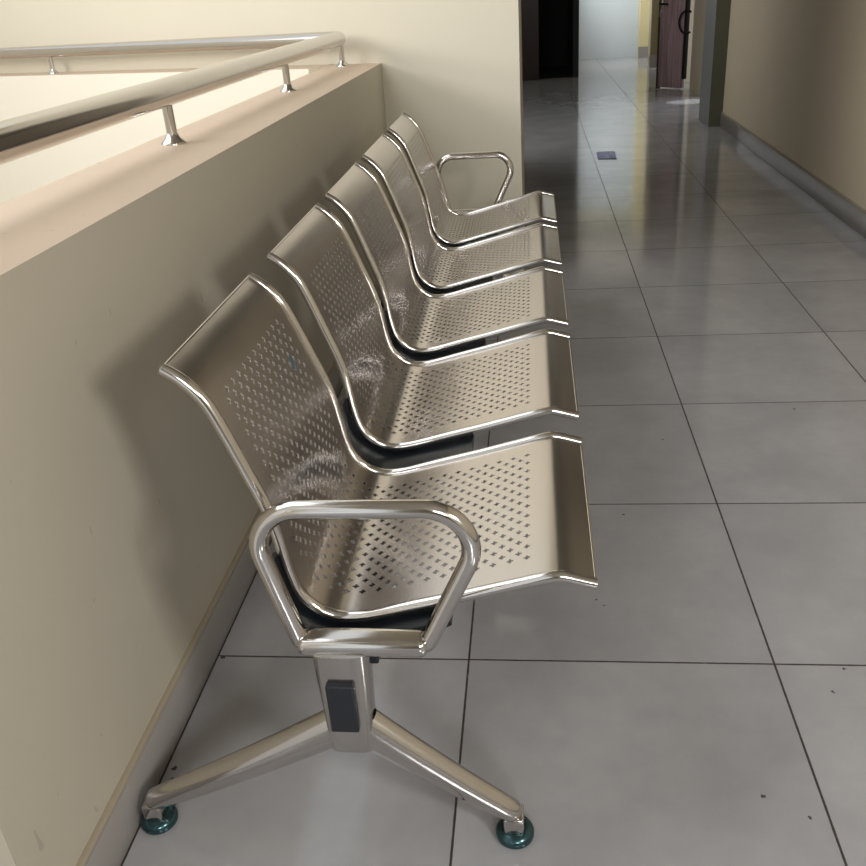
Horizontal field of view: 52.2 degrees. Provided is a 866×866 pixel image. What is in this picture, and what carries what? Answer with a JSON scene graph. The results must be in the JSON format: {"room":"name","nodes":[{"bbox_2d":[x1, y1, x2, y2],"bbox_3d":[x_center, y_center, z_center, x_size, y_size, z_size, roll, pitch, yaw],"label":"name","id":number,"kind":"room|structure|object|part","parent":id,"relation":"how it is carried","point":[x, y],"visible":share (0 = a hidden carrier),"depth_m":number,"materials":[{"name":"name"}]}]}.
{"room":"hospital interior","nodes":[
{"label":"hospital interior","id":0,"kind":"room"},
{"bbox_2d":[0,64,332,203],"bbox_3d":[-3.368,-0.486,6.718,6.940,4.131,0.200,12,31,29],"label":"wall","id":1,"kind":"structure","parent":0,"point":[21,94],"depth_m":4.91,"materials":[{"name":"beige paint"}]},
{"bbox_2d":[0,31,348,164],"bbox_3d":[-1.510,-1.148,2.995,3.011,0.147,9.435,-14,28,-19],"label":"handrail","id":2,"kind":"object","parent":1,"relation":"on","point":[28,134],"visible":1,"depth_m":2.23,"materials":[{"name":"metal"}]},
{"bbox_3d":[-2.163,-2.091,5.014,0.025,0.095,0.025,-1,27,7],"label":"post","id":3,"kind":"part","parent":2,"relation":"part of","materials":[{"name":"metal"}]},
{"bbox_3d":[-0.628,-0.743,2.114,0.025,0.095,0.025,-1,27,7],"label":"post","id":4,"kind":"part","parent":2,"relation":"part of","materials":[{"name":"metal"}]},
{"bbox_3d":[-0.518,-1.260,3.123,0.025,0.095,0.025,-1,27,7],"label":"post","id":5,"kind":"part","parent":2,"relation":"part of","materials":[{"name":"metal"}]},
{"bbox_3d":[-0.418,-1.728,4.038,0.025,0.095,0.025,-1,27,7],"label":"post","id":6,"kind":"part","parent":2,"relation":"part of","materials":[{"name":"metal"}]},
{"bbox_2d":[0,63,393,865],"bbox_3d":[-0.503,-0.427,2.782,0.263,1.081,3.787,-1,27,7],"label":"wall","id":7,"kind":"structure","parent":0,"point":[124,511],"depth_m":1.48,"materials":[{"name":"beige paint"}]},
{"bbox_2d":[76,255,392,865],"bbox_3d":[-0.352,-0.089,2.856,0.011,0.094,3.640,-1,27,7],"label":"baseboard","id":8,"kind":"structure","parent":7,"relation":"attached to","point":[111,847],"depth_m":1.64,"materials":[{"name":"grey tile"}]},
{"bbox_2d":[0,0,523,272],"bbox_3d":[-3.062,-2.843,5.484,8.013,3.000,0.218,12,31,29],"label":"wall","id":9,"kind":"structure","parent":0,"point":[453,66],"depth_m":4.08,"materials":[{"name":"beige paint"}]},
{"bbox_2d":[120,56,865,865],"bbox_3d":[1.458,-1.574,5.801,4.120,0.156,21.200,-1,27,7],"label":"floor","id":10,"kind":"structure","parent":0,"point":[703,704],"depth_m":1.92,"materials":[{"name":"grey tile"}]},
{"bbox_2d":[140,112,597,848],"bbox_3d":[-0.014,-0.314,2.458,0.756,0.806,2.742,-1,27,7],"label":"bench","id":11,"kind":"object","parent":10,"relation":"on","point":[344,634],"visible":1,"depth_m":1.53,"materials":[{"name":"metal"}]},
{"bbox_3d":[-0.301,0.522,1.410,0.366,0.225,0.045,-1,27,7],"label":"leg","id":12,"kind":"part","parent":11,"relation":"part of","materials":[{"name":"metal"}]},
{"bbox_3d":[-0.091,0.202,1.223,0.319,0.252,0.026,-1,27,7],"label":"armrest","id":13,"kind":"part","parent":11,"relation":"part of","materials":[{"name":"metal"}]},
{"bbox_3d":[0.007,0.518,1.375,0.258,0.221,0.045,-1,27,7],"label":"leg","id":14,"kind":"part","parent":11,"relation":"part of","materials":[{"name":"metal"}]},
{"bbox_3d":[0.169,-1.009,3.588,0.319,0.252,0.026,-1,27,7],"label":"armrest","id":15,"kind":"part","parent":11,"relation":"part of","materials":[{"name":"metal"}]},
{"bbox_3d":[0.267,-0.693,3.740,0.258,0.221,0.045,-1,27,7],"label":"leg","id":16,"kind":"part","parent":11,"relation":"part of","materials":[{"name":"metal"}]},
{"bbox_2d":[596,151,616,158],"bbox_3d":[1.316,-2.110,6.711,0.142,0.008,0.310,-1,27,7],"label":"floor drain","id":17,"kind":"object","parent":10,"relation":"on","point":[607,154],"visible":1,"depth_m":6.70,"materials":[{"name":"metal"}]},
{"bbox_2d":[519,0,524,226],"bbox_3d":[0.302,-2.375,4.226,0.214,2.850,1.089,-1,27,7],"label":"wall","id":18,"kind":"structure","parent":0,"point":[520,27],"depth_m":4.53,"materials":[{"name":"beige paint"}]},
{"bbox_2d":[538,0,567,67],"bbox_3d":[1.126,-6.952,13.187,1.900,2.850,0.100,-1,27,7],"label":"door","id":19,"kind":"structure","parent":0,"point":[553,14],"depth_m":13.49,"materials":[{"name":"black"}]},
{"bbox_2d":[568,0,578,76],"bbox_3d":[1.946,-6.539,12.248,0.075,2.850,1.780,-1,27,7],"label":"wall","id":20,"kind":"structure","parent":0,"point":[573,5],"depth_m":12.03,"materials":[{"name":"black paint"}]},
{"bbox_2d":[579,0,638,59],"bbox_3d":[3.189,-7.480,13.932,2.400,2.850,0.200,-1,27,7],"label":"wall","id":21,"kind":"structure","parent":0,"point":[607,28],"depth_m":14.33,"materials":[{"name":"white paint"}]},
{"bbox_2d":[637,0,649,56],"bbox_3d":[3.446,-7.382,13.700,0.438,2.850,0.350,-1,27,7],"label":"wall pillar","id":22,"kind":"structure","parent":0,"point":[644,5],"depth_m":14.01,"materials":[{"name":"yellow paint"}]},
{"bbox_2d":[638,46,647,57],"bbox_3d":[3.512,-6.101,14.143,0.450,0.160,0.015,-1,27,7],"label":"baseboard","id":23,"kind":"structure","parent":22,"relation":"attached to","point":[642,51],"depth_m":14.15,"materials":[{"name":"grey tile"}]},
{"bbox_2d":[684,0,705,96],"bbox_3d":[3.061,-5.676,10.371,0.278,2.850,3.670,-1,27,7],"label":"wall","id":24,"kind":"structure","parent":0,"point":[699,5],"depth_m":9.60,"materials":[{"name":"beige paint"}]},
{"bbox_2d":[647,0,658,66],"bbox_3d":[3.204,-6.565,12.114,0.375,2.850,0.250,-1,27,7],"label":"door frame","id":25,"kind":"structure","parent":24,"relation":"attached to","point":[654,4],"depth_m":12.46,"materials":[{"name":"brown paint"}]},
{"bbox_2d":[649,55,656,66],"bbox_3d":[3.275,-5.306,12.601,0.385,0.160,0.015,-1,27,7],"label":"baseboard","id":26,"kind":"object","parent":24,"relation":"attached to","point":[652,58],"visible":0.36,"depth_m":12.61,"materials":[{"name":"grey tile"}]},
{"bbox_2d":[656,0,691,87],"bbox_3d":[2.678,-4.925,9.716,0.110,2.150,0.506,-19,30,-27],"label":"door","id":27,"kind":"structure","parent":24,"relation":"in","point":[674,15],"depth_m":10.00,"materials":[{"name":"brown wood"}]},
{"bbox_3d":[2.573,-4.827,9.973,0.009,0.240,0.045,-19,30,-28],"label":"handle plate","id":28,"kind":"part","parent":27,"relation":"part of","materials":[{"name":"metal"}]},
{"bbox_3d":[2.773,-4.528,9.750,0.022,0.252,0.181,-19,30,-28],"label":"ring pull","id":29,"kind":"part","parent":27,"relation":"part of","materials":[{"name":"black metal"}]},
{"bbox_2d":[698,0,730,126],"bbox_3d":[2.449,-4.012,7.159,0.315,2.850,0.490,-1,27,7],"label":"wall","id":30,"kind":"structure","parent":0,"point":[717,13],"depth_m":7.45,"materials":[{"name":"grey paint"}]},
{"bbox_2d":[723,0,865,209],"bbox_3d":[2.064,-1.954,3.131,0.202,2.850,8.630,-1,27,7],"label":"wall","id":31,"kind":"structure","parent":0,"point":[795,77],"depth_m":5.23,"materials":[{"name":"beige paint"}]},
{"bbox_2d":[720,112,865,237],"bbox_3d":[1.845,0.216,1.912,0.015,0.107,12.760,-1,27,7],"label":"baseboard","id":32,"kind":"structure","parent":31,"relation":"attached to","point":[843,209],"depth_m":5.27,"materials":[{"name":"grey tile"}]},
{"bbox_3d":[-0.252,-4.354,8.234,0.200,2.850,7.700,-1,27,7],"label":"wall","id":33,"kind":"structure","parent":0,"visible":0},
{"bbox_2d":[521,0,538,80],"bbox_3d":[0.795,-6.079,11.582,1.150,2.780,0.080,-1,27,7],"label":"trim","id":34,"kind":"structure","parent":33,"relation":"attached to","point":[529,8],"depth_m":11.89,"materials":[{"name":"brown wood"}]}
]}

